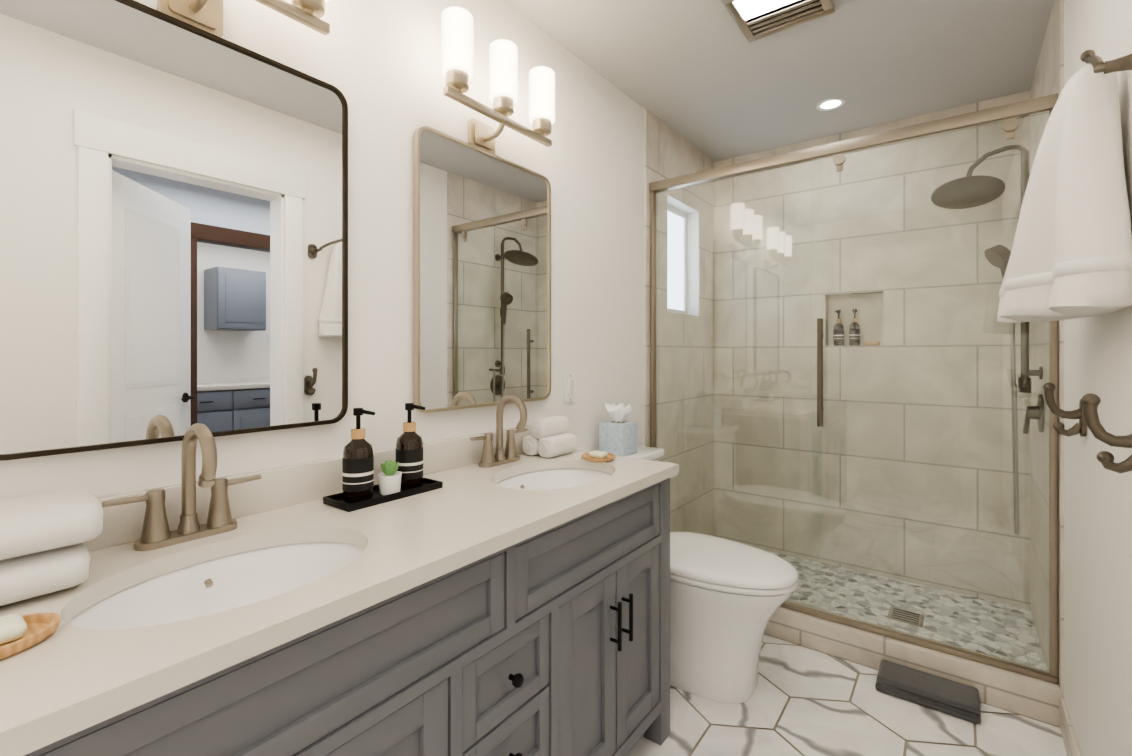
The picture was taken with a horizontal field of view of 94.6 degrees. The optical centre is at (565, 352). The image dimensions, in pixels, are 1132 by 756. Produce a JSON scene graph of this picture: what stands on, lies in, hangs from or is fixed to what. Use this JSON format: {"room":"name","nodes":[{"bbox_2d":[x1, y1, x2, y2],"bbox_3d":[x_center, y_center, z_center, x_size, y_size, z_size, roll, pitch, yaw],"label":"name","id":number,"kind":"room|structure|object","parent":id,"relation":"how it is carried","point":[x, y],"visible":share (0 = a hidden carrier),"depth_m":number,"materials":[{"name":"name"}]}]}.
{"room":"bathroom","nodes":[
{"label":"bathroom","id":0,"kind":"room"},
{"bbox_2d":[0,0,697,499],"bbox_3d":[-0.241,0.000,1.872,0.120,2.440,4.170,0,0,37],"label":"wall","id":1,"kind":"structure","parent":0,"point":[376,64],"depth_m":1.51,"materials":[{"name":"paint"}]},
{"bbox_2d":[0,0,347,460],"bbox_3d":[-0.751,-0.243,1.073,0.022,0.835,0.635,0,0,37],"label":"mirror","id":2,"kind":"object","parent":1,"relation":"attached to","point":[173,229],"visible":0.96,"depth_m":1.01,"materials":[{"name":"black mirror"}]},
{"bbox_2d":[157,0,329,36],"bbox_3d":[-0.709,-0.815,1.023,0.151,0.306,0.472,0,0,37],"label":"sconce","id":3,"kind":"object","parent":1,"relation":"attached to","point":[206,15],"visible":0.98,"depth_m":1.09,"materials":[{"name":"gold metal"}]},
{"bbox_2d":[83,436,475,549],"bbox_3d":[-0.559,0.310,1.329,0.020,0.090,1.644,0,0,37],"label":"backsplash","id":4,"kind":"structure","parent":1,"relation":"attached to","point":[286,485],"depth_m":1.23,"materials":[{"name":"white stone"}]},
{"bbox_2d":[413,126,550,412],"bbox_3d":[-0.249,-0.242,1.740,0.022,0.835,0.610,0,0,37],"label":"mirror","id":5,"kind":"object","parent":1,"relation":"attached to","point":[481,277],"visible":0.92,"depth_m":1.68,"materials":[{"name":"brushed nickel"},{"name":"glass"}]},
{"bbox_2d":[441,6,554,153],"bbox_3d":[-0.221,-0.815,1.670,0.151,0.306,0.472,0,0,37],"label":"sconce","id":6,"kind":"object","parent":1,"relation":"attached to","point":[457,47],"visible":1,"depth_m":1.61,"materials":[{"name":"white glass"}]},
{"bbox_2d":[564,373,575,402],"bbox_3d":[0.018,0.140,2.103,0.012,0.118,0.075,0,0,37],"label":"switch plate","id":7,"kind":"object","parent":1,"relation":"attached to","point":[569,387],"visible":1,"depth_m":2.10,"materials":[{"name":"plastic"}]},
{"bbox_2d":[667,204,686,314],"bbox_3d":[0.604,-0.534,3.026,0.020,0.630,0.430,0,0,37],"label":"shower window","id":8,"kind":"structure","parent":1,"relation":"in","point":[678,268],"depth_m":3.09,"materials":[{"name":"glass"}]},
{"bbox_2d":[645,109,713,535],"bbox_3d":[0.643,0.001,2.997,0.078,2.440,0.910,0,0,37],"label":"wall tile","id":9,"kind":"structure","parent":1,"relation":"attached to","point":[670,152],"depth_m":2.95,"materials":[{"name":"beige tile"}]},
{"bbox_2d":[650,93,1058,683],"bbox_3d":[1.025,0.120,2.180,1.512,1.960,0.088,0,0,37],"label":"shower door frame","id":10,"kind":"object","parent":1,"relation":"attached to","point":[1009,115],"visible":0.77,"depth_m":2.04,"materials":[{"name":"clear glass"}]},
{"bbox_2d":[504,0,1053,161],"bbox_3d":[0.418,-1.270,1.376,1.770,0.100,4.170,0,0,37],"label":"ceiling","id":11,"kind":"structure","parent":0,"point":[708,80],"depth_m":2.18,"materials":[{"name":"paint"}]},
{"bbox_2d":[721,0,834,42],"bbox_3d":[0.736,-1.207,1.806,0.300,0.022,0.300,0,0,37],"label":"ceiling vent","id":12,"kind":"object","parent":11,"relation":"in","point":[754,20],"visible":1,"depth_m":1.85,"materials":[{"name":"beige metal"}]},
{"bbox_2d":[816,97,844,110],"bbox_3d":[1.294,-1.214,2.551,0.128,0.008,0.128,0,0,37],"label":"recessed light","id":13,"kind":"object","parent":11,"relation":"in","point":[829,104],"visible":1,"depth_m":2.55,"materials":[{"name":"paint"}]},
{"bbox_2d":[625,634,1066,755],"bbox_3d":[0.120,1.220,0.979,1.528,0.001,2.939,0,0,37],"label":"floor","id":14,"kind":"structure","parent":0,"point":[808,727],"depth_m":1.72,"materials":[{"name":"tile"}]},
{"bbox_2d":[0,458,678,755],"bbox_3d":[-0.348,0.802,1.169,0.546,0.835,1.620,0,0,37],"label":"bathroom vanity","id":15,"kind":"object","parent":14,"relation":"on","point":[500,593],"depth_m":0.98,"materials":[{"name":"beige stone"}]},
{"bbox_2d":[0,450,678,749],"bbox_3d":[-0.350,0.370,1.172,0.543,0.030,1.644,0,0,37],"label":"countertop","id":16,"kind":"structure","parent":15,"relation":"on","point":[457,520],"depth_m":0.90,"materials":[{"name":"white stone"}]},
{"bbox_2d":[0,613,60,659],"bbox_3d":[-0.692,0.339,0.616,0.100,0.030,0.140,0,0,37],"label":"soap dish","id":17,"kind":"object","parent":16,"relation":"on","point":[19,633],"visible":1,"depth_m":0.63,"materials":[{"name":"brown wood"}]},
{"bbox_2d":[0,489,102,605],"bbox_3d":[-0.874,0.290,0.721,0.203,0.128,0.343,0,0,37],"label":"towel stack","id":18,"kind":"object","parent":16,"relation":"on","point":[43,548],"visible":1,"depth_m":0.75,"materials":[{"name":"white fabric"}]},
{"bbox_2d":[100,423,263,553],"bbox_3d":[-0.690,0.243,0.977,0.141,0.223,0.254,0,0,37],"label":"faucet","id":19,"kind":"object","parent":16,"relation":"on","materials":[{"name":"gold metal"}]},
{"bbox_2d":[28,518,415,681],"bbox_3d":[-0.542,0.453,0.865,0.326,0.162,0.442,0,0,37],"label":"sink","id":20,"kind":"object","parent":16,"relation":"in","point":[110,621],"depth_m":0.89,"materials":[{"name":"white ceramic"}]},
{"bbox_2d":[323,477,442,511],"bbox_3d":[-0.447,0.346,1.298,0.110,0.016,0.265,0,0,37],"label":"soap tray","id":21,"kind":"object","parent":16,"relation":"on","point":[336,501],"visible":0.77,"depth_m":1.25,"materials":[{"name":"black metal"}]},
{"bbox_2d":[342,408,374,502],"bbox_3d":[-0.491,0.240,1.241,0.079,0.217,0.070,0,0,37],"label":"soap bottle","id":22,"kind":"object","parent":21,"relation":"on","point":[358,471],"visible":1,"depth_m":1.22,"materials":[{"name":"black glass"}]},
{"bbox_2d":[378,460,401,495],"bbox_3d":[-0.435,0.308,1.289,0.057,0.081,0.057,0,0,37],"label":"succulent pot","id":23,"kind":"object","parent":21,"relation":"on","point":[389,478],"visible":0.94,"depth_m":1.27,"materials":[{"name":"white ceramic"}]},
{"bbox_2d":[395,403,424,489],"bbox_3d":[-0.404,0.240,1.356,0.079,0.217,0.070,0,0,37],"label":"soap bottle","id":24,"kind":"object","parent":21,"relation":"on","point":[409,451],"visible":0.92,"depth_m":1.33,"materials":[{"name":"black glass"}]},
{"bbox_2d":[468,394,530,469],"bbox_3d":[-0.178,0.243,1.656,0.141,0.223,0.254,0,0,37],"label":"faucet","id":25,"kind":"object","parent":16,"relation":"on","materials":[{"name":"gold metal"}]},
{"bbox_2d":[522,415,576,457],"bbox_3d":[-0.057,0.290,1.833,0.138,0.128,0.158,0,0,37],"label":"rolls","id":26,"kind":"object","parent":16,"relation":"on","point":[549,437],"visible":1,"depth_m":1.78,"materials":[{"name":"white fabric"}]},
{"bbox_2d":[468,458,639,501],"bbox_3d":[-0.030,0.454,1.544,0.326,0.162,0.442,0,0,37],"label":"sink","id":27,"kind":"object","parent":16,"relation":"in","point":[557,479],"depth_m":1.67,"materials":[{"name":"white ceramic"}]},
{"bbox_2d":[581,450,615,461],"bbox_3d":[0.107,0.341,1.735,0.116,0.026,0.116,0,0,37],"label":"soap dish","id":28,"kind":"object","parent":16,"relation":"on","point":[597,456],"visible":0.98,"depth_m":1.72,"materials":[{"name":"brown wood"}]},
{"bbox_2d":[624,446,798,703],"bbox_3d":[0.464,0.823,2.023,0.815,0.795,0.450,0,0,37],"label":"toilet","id":29,"kind":"object","parent":14,"relation":"on","point":[728,597],"visible":0.4,"depth_m":1.82,"materials":[{"name":"ceramic"}]},
{"bbox_2d":[599,403,636,455],"bbox_3d":[0.223,0.318,2.210,0.123,0.212,0.121,0,0,37],"label":"tissue box","id":30,"kind":"object","parent":29,"relation":"on","point":[617,434],"visible":0.96,"depth_m":2.17,"materials":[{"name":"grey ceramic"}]},
{"bbox_2d":[875,660,980,723],"bbox_3d":[1.278,1.193,1.851,0.300,0.052,0.148,0,0,37],"label":"bath mat","id":31,"kind":"object","parent":14,"relation":"on","point":[948,696],"visible":0.98,"depth_m":1.82,"materials":[{"name":"grey fabric"}]},
{"bbox_2d":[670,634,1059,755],"bbox_3d":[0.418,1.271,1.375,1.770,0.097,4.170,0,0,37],"label":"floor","id":32,"kind":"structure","parent":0,"point":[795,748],"depth_m":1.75,"materials":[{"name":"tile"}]},
{"bbox_2d":[767,551,1046,669],"bbox_3d":[1.312,1.204,2.561,1.514,0.034,0.800,0,0,37],"label":"pebble shower floor","id":33,"kind":"structure","parent":32,"relation":"on","point":[942,615],"depth_m":2.41,"materials":[{"name":"tile"}]},
{"bbox_2d":[764,607,1060,726],"bbox_3d":[1.038,1.160,2.197,1.514,0.120,0.110,0,0,37],"label":"curb","id":34,"kind":"object","parent":32,"relation":"on","point":[1027,696],"visible":0.42,"depth_m":1.93,"materials":[{"name":"tile"}]},
{"bbox_2d":[1064,0,1131,755],"bbox_3d":[1.077,0.000,0.879,0.120,2.440,4.170,0,0,37],"label":"wall","id":35,"kind":"structure","parent":0,"point":[1098,583],"depth_m":1.26,"materials":[{"name":"paint"}]},
{"bbox_2d":[1030,0,1063,697],"bbox_3d":[1.887,0.000,2.060,0.008,2.440,0.910,0,0,37],"label":"wall tile","id":36,"kind":"structure","parent":35,"relation":"attached to","point":[1048,78],"depth_m":2.00,"materials":[{"name":"beige tile"}]},
{"bbox_2d":[931,145,1044,534],"bbox_3d":[1.744,-0.065,2.178,0.362,1.568,0.251,0,0,37],"label":"shower fixture","id":37,"kind":"structure","parent":36,"relation":"attached to","point":[989,193],"depth_m":2.10,"materials":[{"name":"brown metal"}]},
{"bbox_2d":[997,49,1131,322],"bbox_3d":[1.147,-0.367,1.231,0.188,0.570,0.581,0,0,37],"label":"towel","id":38,"kind":"object","parent":35,"relation":"attached to","point":[1071,255],"visible":1,"depth_m":1.06,"materials":[{"name":"white fabric"}]},
{"bbox_2d":[1043,382,1086,436],"bbox_3d":[1.360,0.155,1.424,0.086,0.146,0.040,0,0,37],"label":"hook","id":39,"kind":"object","parent":35,"relation":"attached to","point":[1055,409],"visible":0.92,"depth_m":1.42,"materials":[{"name":"brown metal"}]},
{"bbox_2d":[1060,697,1080,755],"bbox_3d":[1.319,1.170,1.307,0.011,0.100,0.974,0,0,37],"label":"baseboard","id":40,"kind":"structure","parent":35,"relation":"attached to","point":[1069,739],"depth_m":1.54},
{"bbox_2d":[1082,393,1131,473],"bbox_3d":[1.017,0.150,0.969,0.086,0.146,0.040,0,0,37],"label":"hook","id":41,"kind":"object","parent":35,"relation":"attached to","point":[1091,402],"visible":1,"depth_m":0.97,"materials":[{"name":"brown metal"}]},
{"bbox_3d":[1.640,0.001,2.997,1.770,2.440,0.110,0,0,37],"label":"wall","id":42,"kind":"structure","parent":0,"visible":0},
{"bbox_2d":[714,91,1029,608],"bbox_3d":[1.580,0.001,2.917,1.530,2.440,0.090,0,0,37],"label":"wall tile","id":43,"kind":"structure","parent":42,"relation":"attached to","point":[965,399],"depth_m":2.79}
]}

